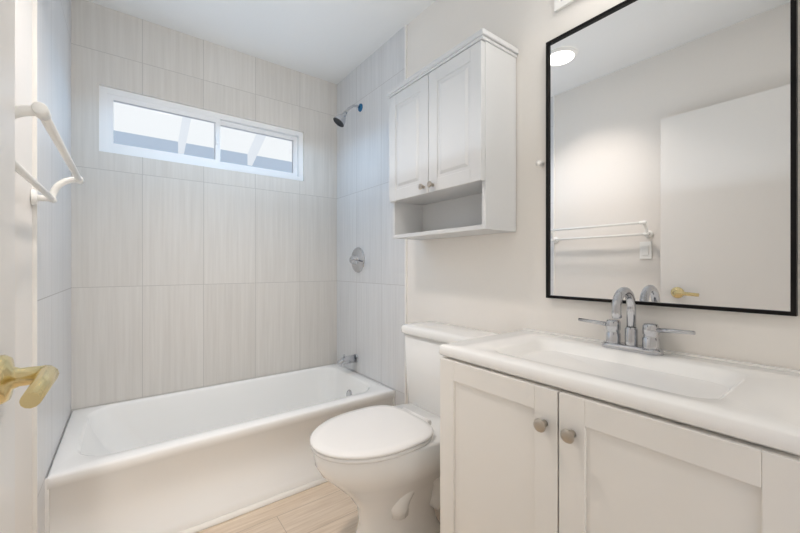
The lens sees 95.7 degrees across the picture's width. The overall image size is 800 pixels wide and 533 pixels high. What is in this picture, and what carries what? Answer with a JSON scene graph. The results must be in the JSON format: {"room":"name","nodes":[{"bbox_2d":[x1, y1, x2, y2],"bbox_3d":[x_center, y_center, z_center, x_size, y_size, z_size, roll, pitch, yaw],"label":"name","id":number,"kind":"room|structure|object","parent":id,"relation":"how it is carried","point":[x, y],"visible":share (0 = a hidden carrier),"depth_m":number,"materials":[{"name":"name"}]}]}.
{"room":"bathroom","nodes":[
{"label":"bathroom","id":0,"kind":"room"},
{"bbox_2d":[15,0,70,532],"bbox_3d":[-0.958,-0.136,0.806,0.110,2.500,2.760,0,0,-37],"label":"wall","id":1,"kind":"structure","parent":0,"point":[42,27],"depth_m":1.18,"materials":[{"name":"paint"}]},
{"bbox_2d":[0,0,58,532],"bbox_3d":[-0.355,0.088,0.249,0.107,2.028,0.842,0,0,-37],"label":"door","id":2,"kind":"structure","parent":1,"relation":"in","point":[40,379],"depth_m":0.54,"materials":[{"name":"paint"}]},
{"bbox_2d":[15,102,83,205],"bbox_3d":[-0.892,-0.242,0.896,0.120,0.107,0.707,0,0,-37],"label":"towel rail","id":3,"kind":"object","parent":1,"relation":"attached to","point":[40,110],"visible":0.95,"depth_m":0.85,"materials":[{"name":"white plastic"}]},
{"bbox_2d":[71,0,336,412],"bbox_3d":[-1.114,-0.136,2.349,1.520,2.500,0.108,0,0,-37],"label":"wall","id":4,"kind":"structure","parent":0,"point":[184,277],"depth_m":2.18,"materials":[{"name":"tile"}]},
{"bbox_2d":[99,85,302,180],"bbox_3d":[-1.172,-0.789,2.300,1.134,0.355,0.067,0,0,-37],"label":"sliding window","id":5,"kind":"structure","parent":4,"relation":"in","point":[107,96],"depth_m":2.19,"materials":[{"name":"plastic"}]},
{"bbox_2d":[86,0,435,83],"bbox_3d":[-0.315,-1.436,1.290,1.720,0.100,2.760,0,0,-37],"label":"ceiling","id":6,"kind":"structure","parent":0,"point":[326,40],"depth_m":2.08,"materials":[{"name":"paint"}]},
{"bbox_2d":[197,481,439,532],"bbox_3d":[-0.315,1.164,1.290,1.720,0.100,2.760,0,0,-37],"label":"floor","id":7,"kind":"structure","parent":0,"point":[322,508],"depth_m":1.62,"materials":[{"name":"brown wood"}]},
{"bbox_2d":[47,364,393,532],"bbox_3d":[-0.855,0.924,2.006,1.500,0.380,0.748,0,0,-37],"label":"bathtub","id":8,"kind":"object","parent":7,"relation":"on","point":[175,462],"visible":0.88,"depth_m":1.67,"materials":[{"name":"ceramic"}]},
{"bbox_2d":[310,321,498,532],"bbox_3d":[-0.001,0.699,1.500,0.766,0.830,0.474,0,0,-37],"label":"toilet","id":9,"kind":"object","parent":7,"relation":"on","point":[385,458],"visible":0.85,"depth_m":1.36,"materials":[{"name":"ceramic"}]},
{"bbox_2d":[439,287,799,532],"bbox_3d":[0.549,0.587,0.984,0.502,1.054,0.826,0,0,-37],"label":"vanity","id":10,"kind":"object","parent":7,"relation":"on","point":[541,431],"visible":1,"depth_m":0.83,"materials":[{"name":"paint"}]},
{"bbox_2d":[578,287,695,355],"bbox_3d":[0.666,0.157,1.072,0.142,0.194,0.313,0,0,-37],"label":"faucet","id":11,"kind":"object","parent":10,"relation":"on","point":[650,346],"depth_m":1.08,"materials":[{"name":"silver metal"}]},
{"bbox_2d":[337,0,799,405],"bbox_3d":[0.327,-0.136,1.775,0.110,2.500,2.760,0,0,-37],"label":"wall","id":12,"kind":"structure","parent":0,"point":[496,283],"depth_m":1.72,"materials":[{"name":"paint"}]},
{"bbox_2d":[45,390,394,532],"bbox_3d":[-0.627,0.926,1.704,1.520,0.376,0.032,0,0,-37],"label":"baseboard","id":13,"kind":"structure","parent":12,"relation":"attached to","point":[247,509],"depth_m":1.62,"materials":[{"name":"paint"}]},
{"bbox_2d":[336,354,357,366],"bbox_3d":[-0.366,0.639,2.480,0.152,0.081,0.060,0,0,-37],"label":"tub spout","id":14,"kind":"object","parent":12,"relation":"attached to","point":[348,359],"visible":1,"depth_m":2.46,"materials":[{"name":"silver metal"}]},
{"bbox_2d":[333,103,362,126],"bbox_3d":[-0.354,-1.020,2.429,0.197,0.185,0.081,0,0,-37],"label":"shower head","id":15,"kind":"object","parent":12,"relation":"attached to","point":[340,119],"visible":1,"depth_m":2.40},
{"bbox_2d":[349,247,364,272],"bbox_3d":[-0.314,-0.046,2.488,0.059,0.176,0.176,0,0,-37],"label":"shower valve","id":16,"kind":"object","parent":12,"relation":"attached to","point":[357,259],"visible":1,"depth_m":2.47,"materials":[{"name":"silver metal"}]},
{"bbox_2d":[386,28,518,239],"bbox_3d":[0.202,-0.517,1.665,0.240,0.748,0.633,0,0,-37],"label":"upper cabinet","id":17,"kind":"object","parent":12,"relation":"attached to","point":[452,122],"visible":1,"depth_m":1.50,"materials":[{"name":"paint"}]},
{"bbox_2d":[536,160,544,166],"bbox_3d":[0.538,-0.396,1.396,0.028,0.024,0.024,0,0,-37],"label":"hook","id":18,"kind":"object","parent":12,"relation":"attached to","point":[539,163],"visible":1,"depth_m":1.39,"materials":[{"name":"white plastic"}]},
{"bbox_2d":[554,0,576,11],"bbox_3d":[0.671,-1.069,1.234,0.012,0.235,0.302,0,0,-37],"label":"air vent","id":19,"kind":"object","parent":12,"relation":"in","point":[559,5],"visible":1,"depth_m":1.33,"materials":[{"name":"paint"}]},
{"bbox_2d":[546,0,797,315],"bbox_3d":[0.752,-0.363,1.118,0.022,0.962,0.641,0,0,-37],"label":"mirror","id":20,"kind":"object","parent":12,"relation":"attached to","point":[672,125],"visible":1,"depth_m":1.05,"materials":[{"name":"black mirror"}]},
{"label":"outside","id":21,"kind":"structure","parent":0,"visible":0},
{"bbox_2d":[114,102,291,172],"bbox_3d":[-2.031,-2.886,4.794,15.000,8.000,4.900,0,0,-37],"label":"window glass","id":22,"kind":"object","parent":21,"point":[134,126],"visible":0.13,"depth_m":3.08,"materials":[{"name":"clear glass"}]}
]}

